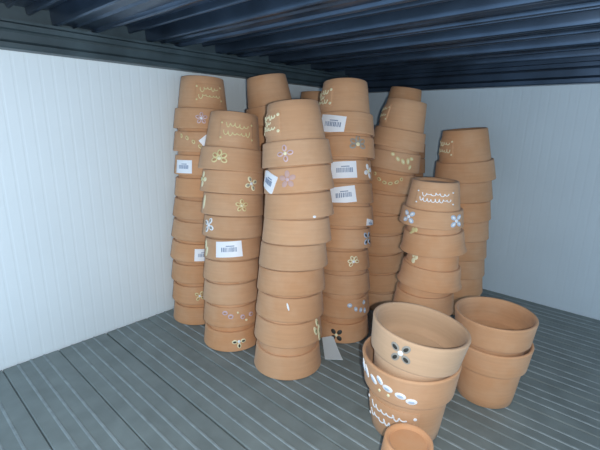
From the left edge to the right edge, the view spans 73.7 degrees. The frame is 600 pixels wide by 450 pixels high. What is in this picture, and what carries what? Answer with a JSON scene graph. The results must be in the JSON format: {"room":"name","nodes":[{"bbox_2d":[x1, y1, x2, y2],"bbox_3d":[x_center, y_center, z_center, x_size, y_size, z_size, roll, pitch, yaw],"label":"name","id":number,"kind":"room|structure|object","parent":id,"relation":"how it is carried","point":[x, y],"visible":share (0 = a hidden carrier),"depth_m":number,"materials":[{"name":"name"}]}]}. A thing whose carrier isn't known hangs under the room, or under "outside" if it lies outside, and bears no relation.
{"room":"storage shed","nodes":[
{"label":"storage shed","id":0,"kind":"room"},
{"bbox_2d":[0,49,321,370],"bbox_3d":[-0.370,-0.199,0.878,0.020,1.030,1.540,14,19,40],"label":"wall","id":1,"kind":"structure","parent":0,"point":[88,177],"depth_m":0.82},
{"bbox_2d":[368,84,599,319],"bbox_3d":[0.712,-0.199,0.954,1.488,1.030,0.020,14,19,40],"label":"wall","id":2,"kind":"structure","parent":0,"point":[543,243],"depth_m":1.05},
{"bbox_2d":[0,289,599,449],"bbox_3d":[0.308,0.354,0.640,1.486,0.060,1.163,14,19,40],"label":"floor","id":3,"kind":"structure","parent":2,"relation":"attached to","point":[154,382],"depth_m":0.69,"materials":[{"name":"paint"}]},
{"bbox_2d":[174,301,204,324],"bbox_3d":[-0.249,0.169,0.988,0.126,0.107,0.126,1,14,-1],"label":"terracotta pot","id":4,"kind":"object","parent":3,"relation":"on","point":[186,314],"visible":0.27,"depth_m":0.94,"materials":[{"name":"ceramic"}]},
{"bbox_2d":[173,280,204,304],"bbox_3d":[-0.249,0.120,0.978,0.126,0.109,0.126,-7,16,-30],"label":"terracotta pot","id":5,"kind":"object","parent":4,"relation":"on","point":[189,294],"visible":0.37,"depth_m":0.93,"materials":[{"name":"ceramic"}]},
{"bbox_2d":[171,259,204,283],"bbox_3d":[-0.248,0.071,0.969,0.126,0.111,0.126,3,14,9],"label":"terracotta pot","id":6,"kind":"object","parent":5,"relation":"on","point":[182,272],"visible":0.24,"depth_m":0.92,"materials":[{"name":"ceramic"}]},
{"bbox_2d":[170,238,204,262],"bbox_3d":[-0.248,0.023,0.960,0.126,0.115,0.126,11,17,33],"label":"terracotta pot","id":7,"kind":"object","parent":6,"relation":"on","point":[181,250],"visible":0.33,"depth_m":0.91,"materials":[{"name":"ceramic"}]},
{"bbox_2d":[171,217,205,241],"bbox_3d":[-0.243,-0.026,0.950,0.126,0.116,0.126,-9,17,-34],"label":"terracotta pot","id":8,"kind":"object","parent":7,"relation":"on","point":[182,229],"visible":0.24,"depth_m":0.90,"materials":[{"name":"ceramic"}]},
{"bbox_2d":[173,196,204,219],"bbox_3d":[-0.236,-0.075,0.940,0.126,0.115,0.126,-11,19,-39],"label":"terracotta pot","id":9,"kind":"object","parent":8,"relation":"on","point":[184,207],"visible":0.34,"depth_m":0.89,"materials":[{"name":"ceramic"}]},
{"bbox_2d":[175,175,203,197],"bbox_3d":[-0.229,-0.124,0.931,0.126,0.112,0.126,1,14,-1],"label":"terracotta pot","id":10,"kind":"object","parent":9,"relation":"on","point":[188,186],"visible":0.3,"depth_m":0.88,"materials":[{"name":"ceramic"}]},
{"bbox_2d":[174,151,202,174],"bbox_3d":[-0.226,-0.173,0.921,0.128,0.115,0.128,-2,15,-10],"label":"terracotta pot","id":11,"kind":"object","parent":10,"relation":"on","point":[186,163],"visible":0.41,"depth_m":0.87,"materials":[{"name":"ceramic"}]},
{"bbox_2d":[173,128,207,151],"bbox_3d":[-0.224,-0.223,0.911,0.130,0.116,0.130,6,15,19],"label":"terracotta pot","id":12,"kind":"object","parent":11,"relation":"on","point":[185,139],"visible":0.42,"depth_m":0.86,"materials":[{"name":"ceramic"}]},
{"bbox_2d":[173,75,226,128],"bbox_3d":[-0.221,-0.272,0.902,0.130,0.116,0.130,6,15,19],"label":"terracotta pot","id":13,"kind":"object","parent":12,"relation":"on","point":[199,95],"visible":0.86,"depth_m":0.85,"materials":[{"name":"ceramic"}]},
{"bbox_2d":[204,303,256,351],"bbox_3d":[-0.149,0.197,0.881,0.126,0.108,0.126,11,17,33],"label":"terracotta pot","id":14,"kind":"object","parent":3,"relation":"on","point":[236,339],"visible":0.39,"depth_m":0.83,"materials":[{"name":"ceramic"}]},
{"bbox_2d":[204,282,256,327],"bbox_3d":[-0.148,0.149,0.876,0.126,0.112,0.126,-6,16,-25],"label":"terracotta pot","id":15,"kind":"object","parent":14,"relation":"on","point":[216,316],"visible":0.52,"depth_m":0.83,"materials":[{"name":"ceramic"}]},
{"bbox_2d":[203,278,257,304],"bbox_3d":[-0.148,0.104,0.871,0.126,0.116,0.126,-2,15,-10],"label":"terracotta pot","id":16,"kind":"object","parent":15,"relation":"on","point":[247,291],"visible":0.38,"depth_m":0.83,"materials":[{"name":"ceramic"}]},
{"bbox_2d":[203,257,258,282],"bbox_3d":[-0.147,0.059,0.866,0.126,0.120,0.126,-4,15,-20],"label":"terracotta pot","id":17,"kind":"object","parent":16,"relation":"on","point":[214,270],"visible":0.42,"depth_m":0.82,"materials":[{"name":"ceramic"}]},
{"bbox_2d":[204,236,261,260],"bbox_3d":[-0.143,0.014,0.861,0.128,0.122,0.127,-11,18,-39],"label":"terracotta pot","id":18,"kind":"object","parent":17,"relation":"on","point":[220,249],"visible":0.38,"depth_m":0.82,"materials":[{"name":"ceramic"}]},
{"bbox_2d":[202,214,262,238],"bbox_3d":[-0.144,-0.033,0.856,0.132,0.125,0.131,7,16,23],"label":"terracotta pot","id":19,"kind":"object","parent":18,"relation":"on","point":[225,227],"visible":0.5,"depth_m":0.81,"materials":[{"name":"ceramic"}]},
{"bbox_2d":[201,192,263,216],"bbox_3d":[-0.144,-0.079,0.851,0.134,0.128,0.133,0,14,-5],"label":"terracotta pot","id":20,"kind":"object","parent":19,"relation":"on","point":[219,204],"visible":0.54,"depth_m":0.81,"materials":[{"name":"ceramic"}]},
{"bbox_2d":[200,169,263,194],"bbox_3d":[-0.144,-0.125,0.846,0.136,0.130,0.136,0,14,-5],"label":"terracotta pot","id":21,"kind":"object","parent":20,"relation":"on","point":[212,180],"visible":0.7,"depth_m":0.80,"materials":[{"name":"ceramic"}]},
{"bbox_2d":[198,111,263,172],"bbox_3d":[-0.145,-0.171,0.841,0.138,0.132,0.137,0,14,-5],"label":"terracotta pot","id":22,"kind":"object","parent":21,"relation":"on","point":[232,138],"visible":0.98,"depth_m":0.80,"materials":[{"name":"ceramic"}]},
{"bbox_2d":[254,321,320,379],"bbox_3d":[-0.024,0.218,0.795,0.135,0.115,0.135,9,16,28],"label":"terracotta pot","id":23,"kind":"object","parent":3,"relation":"on","point":[275,363],"visible":0.44,"depth_m":0.75,"materials":[{"name":"ceramic"}]},
{"bbox_2d":[254,294,321,348],"bbox_3d":[-0.023,0.159,0.788,0.135,0.119,0.135,2,14,4],"label":"terracotta pot","id":24,"kind":"object","parent":23,"relation":"on","point":[282,336],"visible":0.52,"depth_m":0.74,"materials":[{"name":"ceramic"}]},
{"bbox_2d":[256,289,323,322],"bbox_3d":[-0.019,0.113,0.783,0.135,0.123,0.135,3,14,9],"label":"terracotta pot","id":25,"kind":"object","parent":24,"relation":"on","point":[301,309],"visible":0.46,"depth_m":0.74,"materials":[{"name":"ceramic"}]},
{"bbox_2d":[257,265,324,296],"bbox_3d":[-0.017,0.067,0.777,0.135,0.127,0.134,1,14,-1],"label":"terracotta pot","id":26,"kind":"object","parent":25,"relation":"on","point":[272,282],"visible":0.41,"depth_m":0.73,"materials":[{"name":"ceramic"}]},
{"bbox_2d":[259,240,327,270],"bbox_3d":[-0.012,0.020,0.771,0.135,0.127,0.134,0,14,-5],"label":"terracotta pot","id":27,"kind":"object","parent":26,"relation":"on","point":[272,256],"visible":0.52,"depth_m":0.72,"materials":[{"name":"ceramic"}]},
{"bbox_2d":[262,216,330,245],"bbox_3d":[-0.005,-0.026,0.765,0.135,0.127,0.134,-2,15,-10],"label":"terracotta pot","id":28,"kind":"object","parent":27,"relation":"on","point":[313,231],"visible":0.53,"depth_m":0.72,"materials":[{"name":"ceramic"}]},
{"bbox_2d":[264,190,333,219],"bbox_3d":[-0.001,-0.073,0.759,0.134,0.129,0.135,11,17,34],"label":"terracotta pot","id":29,"kind":"object","parent":28,"relation":"on","point":[313,204],"visible":0.56,"depth_m":0.71,"materials":[{"name":"ceramic"}]},
{"bbox_2d":[264,163,333,193],"bbox_3d":[-0.001,-0.119,0.754,0.134,0.131,0.134,4,14,10],"label":"terracotta pot","id":30,"kind":"object","parent":29,"relation":"on","point":[311,177],"visible":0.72,"depth_m":0.71,"materials":[{"name":"ceramic"}]},
{"bbox_2d":[262,99,332,168],"bbox_3d":[-0.004,-0.166,0.748,0.135,0.130,0.134,0,14,-5],"label":"terracotta pot","id":31,"kind":"object","parent":30,"relation":"on","point":[294,134],"visible":0.98,"depth_m":0.70,"materials":[{"name":"ceramic"}]},
{"bbox_2d":[322,336,342,359],"bbox_3d":[0.068,0.258,0.844,0.036,0.015,0.071,0,14,-2],"label":"paper tag","id":32,"kind":"object","parent":3,"relation":"on","point":[331,352],"visible":1,"depth_m":0.84,"materials":[{"name":"white paper"}]},
{"bbox_2d":[320,293,368,343],"bbox_3d":[0.097,0.192,0.921,0.126,0.108,0.126,11,17,33],"label":"terracotta pot","id":33,"kind":"object","parent":3,"relation":"on","point":[344,331],"visible":0.48,"depth_m":0.88,"materials":[{"name":"ceramic"}]},
{"bbox_2d":[322,271,368,318],"bbox_3d":[0.098,0.140,0.917,0.126,0.113,0.126,3,14,9],"label":"terracotta pot","id":34,"kind":"object","parent":33,"relation":"on","point":[334,308],"visible":0.44,"depth_m":0.87,"materials":[{"name":"ceramic"}]},
{"bbox_2d":[322,249,369,294],"bbox_3d":[0.099,0.092,0.914,0.126,0.118,0.126,1,14,-1],"label":"terracotta pot","id":35,"kind":"object","parent":34,"relation":"on","point":[334,284],"visible":0.34,"depth_m":0.87,"materials":[{"name":"ceramic"}]},
{"bbox_2d":[323,247,369,271],"bbox_3d":[0.097,0.044,0.910,0.126,0.122,0.126,-11,18,-39],"label":"terracotta pot","id":36,"kind":"object","parent":35,"relation":"on","point":[342,260],"visible":0.39,"depth_m":0.86,"materials":[{"name":"ceramic"}]},
{"bbox_2d":[326,225,370,248],"bbox_3d":[0.100,-0.005,0.906,0.126,0.122,0.126,12,18,38],"label":"terracotta pot","id":37,"kind":"object","parent":36,"relation":"on","point":[342,237],"visible":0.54,"depth_m":0.86,"materials":[{"name":"ceramic"}]},
{"bbox_2d":[328,203,373,225],"bbox_3d":[0.105,-0.053,0.902,0.126,0.122,0.126,-4,15,-20],"label":"terracotta pot","id":38,"kind":"object","parent":37,"relation":"on","point":[345,214],"visible":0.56,"depth_m":0.86,"materials":[{"name":"ceramic"}]},
{"bbox_2d":[327,180,373,202],"bbox_3d":[0.103,-0.103,0.898,0.129,0.125,0.128,-11,18,-39],"label":"terracotta pot","id":39,"kind":"object","parent":38,"relation":"on","point":[344,191],"visible":0.38,"depth_m":0.85,"materials":[{"name":"ceramic"}]},
{"bbox_2d":[329,156,371,180],"bbox_3d":[0.099,-0.153,0.894,0.130,0.126,0.129,-13,20,-43],"label":"terracotta pot","id":40,"kind":"object","parent":39,"relation":"on","point":[342,167],"visible":0.42,"depth_m":0.85,"materials":[{"name":"ceramic"}]},
{"bbox_2d":[325,133,374,159],"bbox_3d":[0.103,-0.203,0.890,0.132,0.128,0.132,13,18,38],"label":"terracotta pot","id":41,"kind":"object","parent":40,"relation":"on","point":[341,144],"visible":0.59,"depth_m":0.84,"materials":[{"name":"ceramic"}]},
{"bbox_2d":[319,78,374,137],"bbox_3d":[0.099,-0.253,0.886,0.136,0.132,0.136,-6,16,-25],"label":"terracotta pot","id":42,"kind":"object","parent":41,"relation":"on","point":[344,102],"visible":0.96,"depth_m":0.84,"materials":[{"name":"ceramic"}]},
{"bbox_2d":[368,291,394,309],"bbox_3d":[0.210,0.151,1.079,0.132,0.112,0.132,-9,17,-34],"label":"terracotta pot","id":43,"kind":"object","parent":3,"relation":"on","point":[376,299],"visible":0.14,"depth_m":1.03,"materials":[{"name":"ceramic"}]},
{"bbox_2d":[369,271,398,292],"bbox_3d":[0.211,0.102,1.066,0.132,0.116,0.132,0,14,-5],"label":"terracotta pot","id":44,"kind":"object","parent":43,"relation":"on","point":[379,283],"visible":0.2,"depth_m":1.02,"materials":[{"name":"ceramic"}]},
{"bbox_2d":[368,251,403,273],"bbox_3d":[0.211,0.052,1.054,0.132,0.118,0.132,1,14,-1],"label":"terracotta pot","id":45,"kind":"object","parent":44,"relation":"on","point":[379,263],"visible":0.24,"depth_m":1.00,"materials":[{"name":"ceramic"}]},
{"bbox_2d":[367,232,403,253],"bbox_3d":[0.214,0.003,1.041,0.132,0.118,0.132,1,14,-1],"label":"terracotta pot","id":46,"kind":"object","parent":45,"relation":"on","point":[380,243],"visible":0.3,"depth_m":0.99,"materials":[{"name":"ceramic"}]},
{"bbox_2d":[367,189,405,233],"bbox_3d":[0.216,-0.047,1.028,0.132,0.116,0.132,1,14,-1],"label":"terracotta pot","id":47,"kind":"object","parent":46,"relation":"on","point":[384,223],"visible":0.23,"depth_m":0.98,"materials":[{"name":"ceramic"}]},
{"bbox_2d":[370,190,407,213],"bbox_3d":[0.221,-0.096,1.016,0.132,0.120,0.132,1,14,-1],"label":"terracotta pot","id":48,"kind":"object","parent":47,"relation":"on","point":[384,202],"visible":0.27,"depth_m":0.97,"materials":[{"name":"ceramic"}]},
{"bbox_2d":[369,166,415,193],"bbox_3d":[0.226,-0.145,1.003,0.131,0.125,0.132,1,14,-1],"label":"terracotta pot","id":49,"kind":"object","parent":48,"relation":"on","point":[385,180],"visible":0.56,"depth_m":0.95,"materials":[{"name":"ceramic"}]},
{"bbox_2d":[369,144,420,173],"bbox_3d":[0.233,-0.194,0.991,0.131,0.126,0.132,9,16,28],"label":"terracotta pot","id":50,"kind":"object","parent":49,"relation":"on","point":[389,158],"visible":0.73,"depth_m":0.94,"materials":[{"name":"ceramic"}]},
{"bbox_2d":[373,97,426,152],"bbox_3d":[0.240,-0.244,0.978,0.131,0.128,0.131,12,18,38],"label":"terracotta pot","id":51,"kind":"object","parent":50,"relation":"on","point":[401,125],"visible":0.99,"depth_m":0.93,"materials":[{"name":"ceramic"}]},
{"bbox_2d":[381,423,433,449],"bbox_3d":[0.139,0.311,0.524,0.086,0.073,0.086,-9,17,-34],"label":"terracotta pot","id":52,"kind":"object","parent":3,"relation":"on","point":[398,436],"visible":1,"depth_m":0.52,"materials":[{"name":"ceramic"}]},
{"bbox_2d":[362,336,461,440],"bbox_3d":[0.169,0.257,0.630,0.147,0.125,0.147,-6,16,-25],"label":"terracotta pot","id":53,"kind":"object","parent":3,"relation":"on","point":[393,399],"visible":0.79,"depth_m":0.57,"materials":[{"name":"ceramic"}]},
{"bbox_2d":[371,302,470,380],"bbox_3d":[0.180,0.204,0.612,0.142,0.136,0.143,-4,15,-20],"label":"terracotta pot","id":54,"kind":"object","parent":53,"relation":"in","point":[410,341],"visible":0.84,"depth_m":0.59,"materials":[{"name":"ceramic"}]},
{"bbox_2d":[452,295,479,314],"bbox_3d":[0.411,0.153,1.066,0.143,0.122,0.143,11,17,33],"label":"terracotta pot","id":55,"kind":"object","parent":3,"relation":"on","point":[455,298],"visible":0.04,"depth_m":1.01,"materials":[{"name":"ceramic"}]},
{"bbox_2d":[454,277,482,297],"bbox_3d":[0.411,0.107,1.054,0.143,0.122,0.143,-11,19,-39],"label":"terracotta pot","id":56,"kind":"object","parent":55,"relation":"on","point":[470,288],"visible":0.23,"depth_m":1.00,"materials":[{"name":"ceramic"}]},
{"bbox_2d":[458,259,484,279],"bbox_3d":[0.411,0.060,1.043,0.143,0.122,0.143,11,17,33],"label":"terracotta pot","id":57,"kind":"object","parent":56,"relation":"on","point":[473,270],"visible":0.22,"depth_m":0.99,"materials":[{"name":"ceramic"}]},
{"bbox_2d":[458,240,486,261],"bbox_3d":[0.410,0.013,1.031,0.143,0.122,0.143,11,17,33],"label":"terracotta pot","id":58,"kind":"object","parent":57,"relation":"on","point":[477,251],"visible":0.16,"depth_m":0.98,"materials":[{"name":"ceramic"}]},
{"bbox_2d":[462,221,488,242],"bbox_3d":[0.410,-0.034,1.019,0.143,0.122,0.143,-11,19,-39],"label":"terracotta pot","id":59,"kind":"object","parent":58,"relation":"on","point":[473,232],"visible":0.19,"depth_m":0.96,"materials":[{"name":"ceramic"}]},
{"bbox_2d":[460,201,490,222],"bbox_3d":[0.410,-0.080,1.007,0.143,0.126,0.143,1,14,-1],"label":"terracotta pot","id":60,"kind":"object","parent":59,"relation":"on","point":[474,212],"visible":0.2,"depth_m":0.95,"materials":[{"name":"ceramic"}]},
{"bbox_2d":[460,181,492,203],"bbox_3d":[0.409,-0.126,0.995,0.143,0.130,0.143,1,14,-1],"label":"terracotta pot","id":61,"kind":"object","parent":60,"relation":"on","point":[482,192],"visible":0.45,"depth_m":0.94,"materials":[{"name":"ceramic"}]},
{"bbox_2d":[434,127,495,183],"bbox_3d":[0.411,-0.172,0.984,0.142,0.133,0.143,1,14,-1],"label":"terracotta pot","id":62,"kind":"object","parent":61,"relation":"on","point":[464,154],"visible":0.95,"depth_m":0.93,"materials":[{"name":"ceramic"}]},
{"bbox_2d":[456,343,533,408],"bbox_3d":[0.332,0.248,0.709,0.130,0.111,0.130,15,20,43],"label":"terracotta pot","id":63,"kind":"object","parent":3,"relation":"on","point":[486,380],"visible":0.62,"depth_m":0.66,"materials":[{"name":"ceramic"}]},
{"bbox_2d":[455,296,538,356],"bbox_3d":[0.333,0.202,0.697,0.130,0.111,0.130,15,20,43],"label":"terracotta pot","id":64,"kind":"object","parent":63,"relation":"in","point":[499,327],"visible":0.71,"depth_m":0.68,"materials":[{"name":"ceramic"}]},
{"bbox_3d":[0.257,0.213,0.856,0.123,0.105,0.123,14,19,40],"label":"terracotta pot","id":65,"kind":"object","parent":3,"relation":"on","visible":0},
{"bbox_3d":[0.258,0.170,0.845,0.123,0.105,0.123,14,19,40],"label":"terracotta pot","id":66,"kind":"object","parent":65,"relation":"on","visible":0},
{"bbox_2d":[393,255,453,315],"bbox_3d":[0.260,0.120,0.833,0.123,0.105,0.123,-11,19,-39],"label":"terracotta pot","id":67,"kind":"object","parent":66,"relation":"on","point":[444,303],"visible":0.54,"depth_m":0.79,"materials":[{"name":"ceramic"}]},
{"bbox_2d":[397,253,461,293],"bbox_3d":[0.268,0.066,0.819,0.129,0.110,0.129,0,14,-5],"label":"terracotta pot","id":68,"kind":"object","parent":67,"relation":"on","point":[431,275],"visible":0.61,"depth_m":0.78,"materials":[{"name":"ceramic"}]},
{"bbox_2d":[400,225,466,257],"bbox_3d":[0.271,-0.004,0.801,0.129,0.110,0.129,1,14,-1],"label":"terracotta pot","id":69,"kind":"object","parent":68,"relation":"on","point":[428,243],"visible":0.54,"depth_m":0.76,"materials":[{"name":"ceramic"}]},
{"bbox_2d":[399,177,463,229],"bbox_3d":[0.262,-0.046,0.790,0.123,0.088,0.123,2,14,4],"label":"terracotta pot","id":70,"kind":"object","parent":69,"relation":"on","point":[432,203],"visible":1,"depth_m":0.75,"materials":[{"name":"ceramic"}]},
{"bbox_3d":[0.277,0.121,1.229,0.117,0.100,0.117,14,19,40],"label":"terracotta pot","id":71,"kind":"object","parent":3,"relation":"on","visible":0},
{"bbox_3d":[0.280,0.080,1.218,0.117,0.100,0.117,13,19,40],"label":"terracotta pot","id":72,"kind":"object","parent":71,"relation":"on","visible":0},
{"bbox_3d":[0.285,0.040,1.207,0.117,0.100,0.117,14,19,40],"label":"terracotta pot","id":73,"kind":"object","parent":72,"relation":"on","visible":0},
{"bbox_3d":[0.288,-0.001,1.197,0.117,0.100,0.117,14,19,40],"label":"terracotta pot","id":74,"kind":"object","parent":73,"relation":"on","visible":0},
{"bbox_3d":[0.292,-0.042,1.186,0.117,0.100,0.117,14,19,40],"label":"terracotta pot","id":75,"kind":"object","parent":74,"relation":"on","visible":0},
{"bbox_3d":[0.296,-0.082,1.175,0.117,0.100,0.117,14,19,40],"label":"terracotta pot","id":76,"kind":"object","parent":75,"relation":"on","visible":0},
{"bbox_3d":[0.299,-0.123,1.165,0.117,0.100,0.117,14,19,40],"label":"terracotta pot","id":77,"kind":"object","parent":76,"relation":"on","visible":0},
{"bbox_3d":[0.300,-0.164,1.154,0.117,0.100,0.117,13,19,40],"label":"terracotta pot","id":78,"kind":"object","parent":77,"relation":"on","visible":0},
{"bbox_2d":[418,158,424,173],"bbox_3d":[0.301,-0.204,1.144,0.117,0.103,0.117,5,15,14],"label":"terracotta pot","id":79,"kind":"object","parent":78,"relation":"on","point":[422,160],"visible":0.1,"depth_m":1.11,"materials":[{"name":"ceramic"}]},
{"bbox_2d":[419,146,424,157],"bbox_3d":[0.298,-0.245,1.133,0.117,0.105,0.117,2,14,4],"label":"terracotta pot","id":80,"kind":"object","parent":79,"relation":"on","point":[420,153],"visible":0.03,"depth_m":1.11,"materials":[{"name":"ceramic"}]},
{"bbox_3d":[0.294,-0.286,1.122,0.117,0.100,0.117,18,19,39],"label":"terracotta pot","id":81,"kind":"object","parent":80,"relation":"on","visible":0},
{"bbox_2d":[378,86,421,122],"bbox_3d":[0.280,-0.326,1.112,0.116,0.111,0.117,2,14,4],"label":"terracotta pot","id":82,"kind":"object","parent":81,"relation":"on","point":[395,91],"visible":0.29,"depth_m":1.07,"materials":[{"name":"ceramic"}]},
{"bbox_3d":[0.037,0.111,1.256,0.115,0.098,0.115,14,19,40],"label":"terracotta pot","id":83,"kind":"object","parent":3,"relation":"on","visible":0},
{"bbox_3d":[0.038,0.071,1.245,0.115,0.098,0.115,14,19,40],"label":"terracotta pot","id":84,"kind":"object","parent":83,"relation":"on","visible":0},
{"bbox_3d":[0.039,0.031,1.235,0.115,0.098,0.115,14,19,40],"label":"terracotta pot","id":85,"kind":"object","parent":84,"relation":"on","visible":0},
{"bbox_3d":[0.040,-0.009,1.225,0.115,0.098,0.115,14,19,40],"label":"terracotta pot","id":86,"kind":"object","parent":85,"relation":"on","visible":0},
{"bbox_3d":[0.039,-0.049,1.215,0.115,0.098,0.115,14,19,40],"label":"terracotta pot","id":87,"kind":"object","parent":86,"relation":"on","visible":0},
{"bbox_3d":[0.042,-0.089,1.205,0.115,0.098,0.115,14,19,40],"label":"terracotta pot","id":88,"kind":"object","parent":87,"relation":"on","visible":0},
{"bbox_3d":[0.042,-0.129,1.195,0.115,0.098,0.115,13,19,40],"label":"terracotta pot","id":89,"kind":"object","parent":88,"relation":"on","visible":0},
{"bbox_3d":[0.041,-0.169,1.184,0.115,0.098,0.115,14,19,40],"label":"terracotta pot","id":90,"kind":"object","parent":89,"relation":"on","visible":0},
{"label":"terracotta pot","id":91,"kind":"object","parent":90,"relation":"on","visible":0},
{"bbox_3d":[0.044,-0.249,1.164,0.115,0.098,0.115,14,19,40],"label":"terracotta pot","id":92,"kind":"object","parent":91,"relation":"on","visible":0},
{"bbox_3d":[0.044,-0.289,1.154,0.115,0.098,0.115,14,19,40],"label":"terracotta pot","id":93,"kind":"object","parent":92,"relation":"on","visible":0},
{"bbox_2d":[300,91,320,101],"bbox_3d":[0.044,-0.329,1.144,0.115,0.099,0.115,9,16,28],"label":"terracotta pot","id":94,"kind":"object","parent":93,"relation":"on","point":[315,95],"visible":0.21,"depth_m":1.10,"materials":[{"name":"ceramic"}]},
{"bbox_2d":[0,0,599,92],"bbox_3d":[0.209,-0.239,0.364,1.487,0.090,1.488,14,19,40],"label":"ceiling","id":95,"kind":"structure","parent":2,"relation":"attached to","point":[423,45],"depth_m":0.77,"materials":[{"name":"paint"}]},
{"bbox_3d":[-0.072,-0.200,0.954,0.127,0.108,0.127,10,18,41],"label":"terracotta pot","id":96,"kind":"object","parent":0,"visible":0},
{"bbox_2d":[259,126,265,146],"bbox_3d":[-0.065,-0.243,0.943,0.126,0.119,0.127,3,14,9],"label":"terracotta pot","id":97,"kind":"object","parent":96,"relation":"on","point":[262,140],"visible":0.09,"depth_m":0.90,"materials":[{"name":"ceramic"}]},
{"bbox_2d":[246,73,291,125],"bbox_3d":[-0.063,-0.287,0.933,0.127,0.123,0.126,0,14,-5],"label":"terracotta pot","id":98,"kind":"object","parent":97,"relation":"on","point":[262,90],"visible":0.59,"depth_m":0.89,"materials":[{"name":"ceramic"}]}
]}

